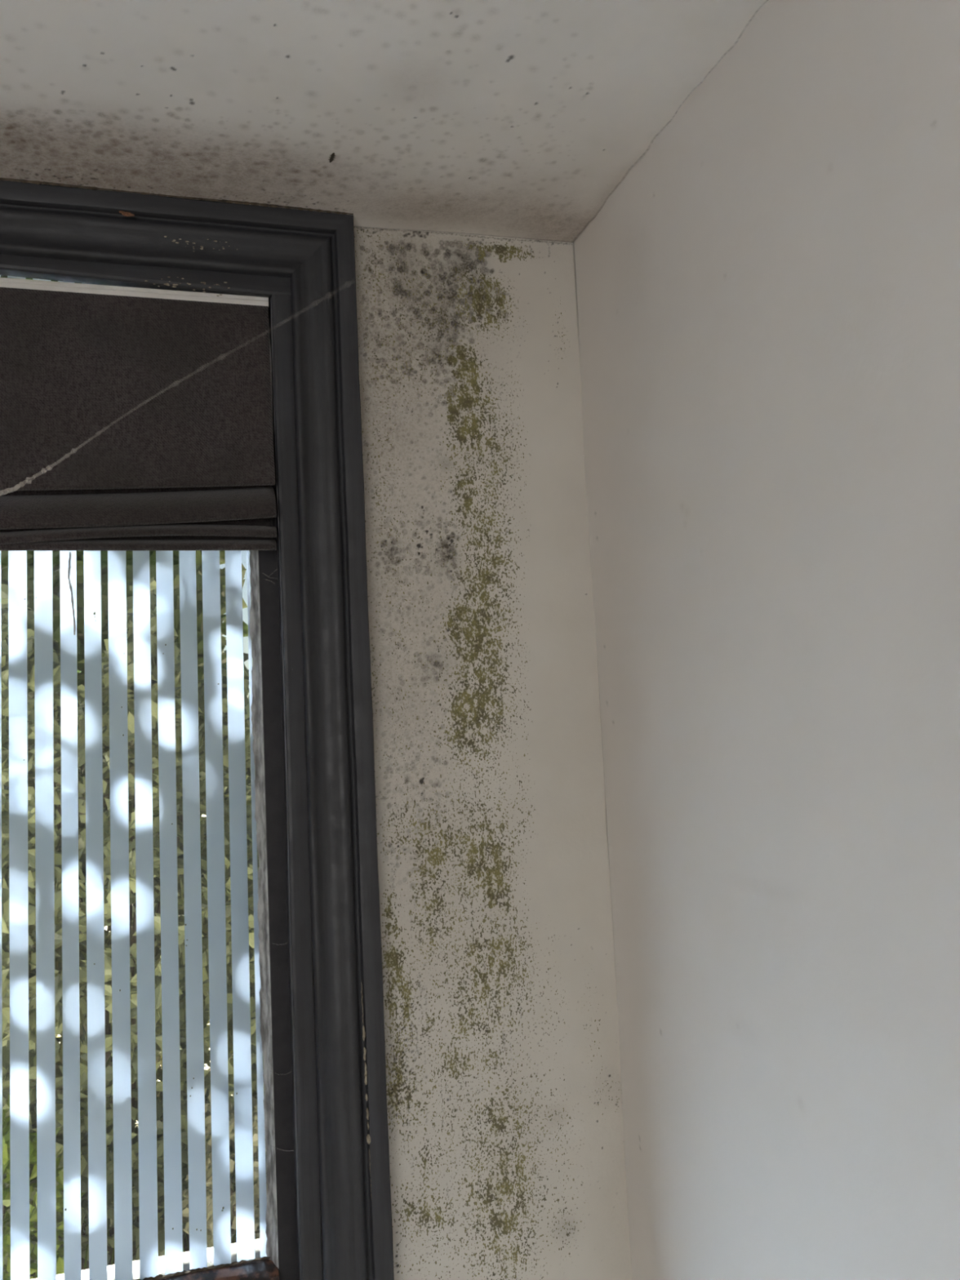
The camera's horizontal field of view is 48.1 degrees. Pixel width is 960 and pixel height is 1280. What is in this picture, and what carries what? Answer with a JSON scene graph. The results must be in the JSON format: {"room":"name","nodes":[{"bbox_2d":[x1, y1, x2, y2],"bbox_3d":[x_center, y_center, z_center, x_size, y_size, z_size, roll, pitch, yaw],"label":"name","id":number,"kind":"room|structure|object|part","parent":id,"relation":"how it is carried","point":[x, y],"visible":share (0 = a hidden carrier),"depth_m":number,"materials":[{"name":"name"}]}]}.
{"room":"room corner","nodes":[
{"label":"room corner","id":0,"kind":"room"},
{"bbox_2d":[0,0,768,242],"bbox_3d":[-0.866,-0.716,-0.920,3.400,0.107,3.800,-1,-6,-17],"label":"ceiling","id":1,"kind":"structure","parent":0,"point":[504,118],"depth_m":1.02,"materials":[{"name":"white paint"}]},
{"bbox_2d":[328,152,335,162],"bbox_3d":[-0.155,-0.505,1.123,0.010,0.006,0.022,-1,-6,-17],"label":"insect","id":2,"kind":"object","parent":1,"relation":"attached to","point":[331,157],"visible":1,"depth_m":1.12},
{"bbox_2d":[294,226,632,1279],"bbox_3d":[-1.345,0.818,0.825,3.450,2.820,0.121,-1,-6,-17],"label":"wall","id":3,"kind":"structure","parent":0,"point":[505,1123],"depth_m":1.25,"materials":[{"name":"paint"}]},
{"bbox_2d":[0,177,394,1279],"bbox_3d":[-0.460,0.532,1.109,0.758,2.033,0.217,-1,-6,-17],"label":"window","id":4,"kind":"structure","parent":3,"relation":"in","point":[322,1115],"depth_m":1.16,"materials":[{"name":"grey paint"}]},
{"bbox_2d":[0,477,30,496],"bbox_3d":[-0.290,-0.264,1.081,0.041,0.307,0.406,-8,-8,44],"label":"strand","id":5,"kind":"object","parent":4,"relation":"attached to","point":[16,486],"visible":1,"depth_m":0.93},
{"bbox_3d":[-0.475,0.132,1.137,0.482,1.083,0.003,-1,-6,-17],"label":"glass pane","id":6,"kind":"part","parent":4,"relation":"part of","materials":[{"name":"glass"}]},
{"bbox_2d":[0,277,276,551],"bbox_3d":[-0.481,-0.239,1.135,0.521,0.297,0.039,-1,-6,-17],"label":"blind","id":7,"kind":"object","parent":4,"relation":"attached to","point":[136,419],"visible":1,"depth_m":1.16,"materials":[{"name":"black fabric"}]},
{"bbox_3d":[-0.468,0.716,1.148,0.565,0.039,0.100,-1,-6,-17],"label":"sill","id":8,"kind":"part","parent":4,"relation":"part of","materials":[{"name":"white"}]},
{"bbox_3d":[-0.444,0.716,1.069,0.483,0.103,0.026,-1,-6,-17],"label":"rail","id":9,"kind":"part","parent":4,"relation":"part of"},
{"bbox_3d":[-0.136,0.518,1.147,0.073,2.023,0.030,-1,-6,-17],"label":"casing","id":10,"kind":"part","parent":4,"relation":"part of","materials":[{"name":"grey paint"}]},
{"bbox_2d":[573,0,959,1279],"bbox_3d":[0.794,0.583,-0.558,0.142,2.820,3.800,-1,-6,-17],"label":"wall","id":11,"kind":"structure","parent":0,"point":[768,299],"depth_m":0.91,"materials":[{"name":"paint"}]},
{"label":"outside","id":12,"kind":"structure","parent":0,"visible":0},
{"bbox_2d":[30,814,259,1275],"bbox_3d":[-6.289,4.415,22.574,50.000,0.300,44.879,-1,-6,-17],"label":"ground","id":13,"kind":"structure","parent":12,"point":[109,1249],"depth_m":4.06,"materials":[{"name":"soil"}]},
{"bbox_2d":[2,1093,85,1279],"bbox_3d":[-1.358,1.740,3.016,0.473,0.886,0.516,-1,-6,-17],"label":"shrub","id":14,"kind":"object","parent":13,"relation":"on","point":[6,1125],"visible":0.23,"depth_m":3.00,"materials":[{"name":"green plant"}]},
{"bbox_3d":[-1.363,1.899,3.007,0.196,0.569,0.195,-1,-6,-17],"label":"stem","id":15,"kind":"part","parent":14,"relation":"part of","materials":[{"name":"green plant"}]},
{"bbox_2d":[27,691,184,1135],"bbox_3d":[-2.138,1.287,5.260,1.440,2.353,0.975,-1,-6,-17],"label":"shrub","id":16,"kind":"object","parent":13,"relation":"on","point":[59,1090],"visible":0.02,"depth_m":5.17,"materials":[{"name":"green plant"}]},
{"bbox_2d":[0,276,248,817],"bbox_3d":[-4.479,0.068,6.309,6.202,5.310,1.277,-1,-6,-17],"label":"tree","id":17,"kind":"object","parent":13,"relation":"on","point":[4,554],"visible":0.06,"depth_m":6.60,"materials":[{"name":"green plant"}]},
{"bbox_2d":[0,576,264,1278],"bbox_3d":[-1.343,1.048,4.199,1.504,2.521,1.293,-1,-6,-17],"label":"shrub","id":18,"kind":"object","parent":13,"relation":"on","point":[4,588],"visible":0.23,"depth_m":3.89,"materials":[{"name":"green plant"}]},
{"bbox_3d":[-1.378,1.370,4.171,0.605,1.843,0.473,-1,-6,-17],"label":"stem","id":19,"kind":"part","parent":18,"relation":"part of","materials":[{"name":"green plant"}]},
{"bbox_2d":[34,1123,259,1278],"bbox_3d":[-0.692,2.108,3.454,4.914,0.130,4.090,-1,-6,-17],"label":"grass","id":20,"kind":"structure","parent":13,"relation":"on","point":[86,1224],"depth_m":3.91,"materials":[{"name":"green plant"}]},
{"bbox_2d":[163,1084,267,1248],"bbox_3d":[-0.660,1.777,3.334,0.619,0.806,0.534,-1,-6,-17],"label":"shrub","id":21,"kind":"object","parent":13,"relation":"on","point":[185,1219],"visible":0.12,"depth_m":3.24,"materials":[{"name":"green plant"}]},
{"bbox_3d":[-0.662,1.921,3.323,0.251,0.518,0.196,-1,-6,-17],"label":"stem","id":22,"kind":"part","parent":21,"relation":"part of","materials":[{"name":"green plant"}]},
{"bbox_2d":[200,684,257,1097],"bbox_3d":[-0.820,1.287,5.639,1.421,2.276,1.000,-1,-6,-17],"label":"shrub","id":23,"kind":"object","parent":13,"relation":"on","point":[205,930],"visible":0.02,"depth_m":5.26,"materials":[{"name":"green plant"}]}
]}

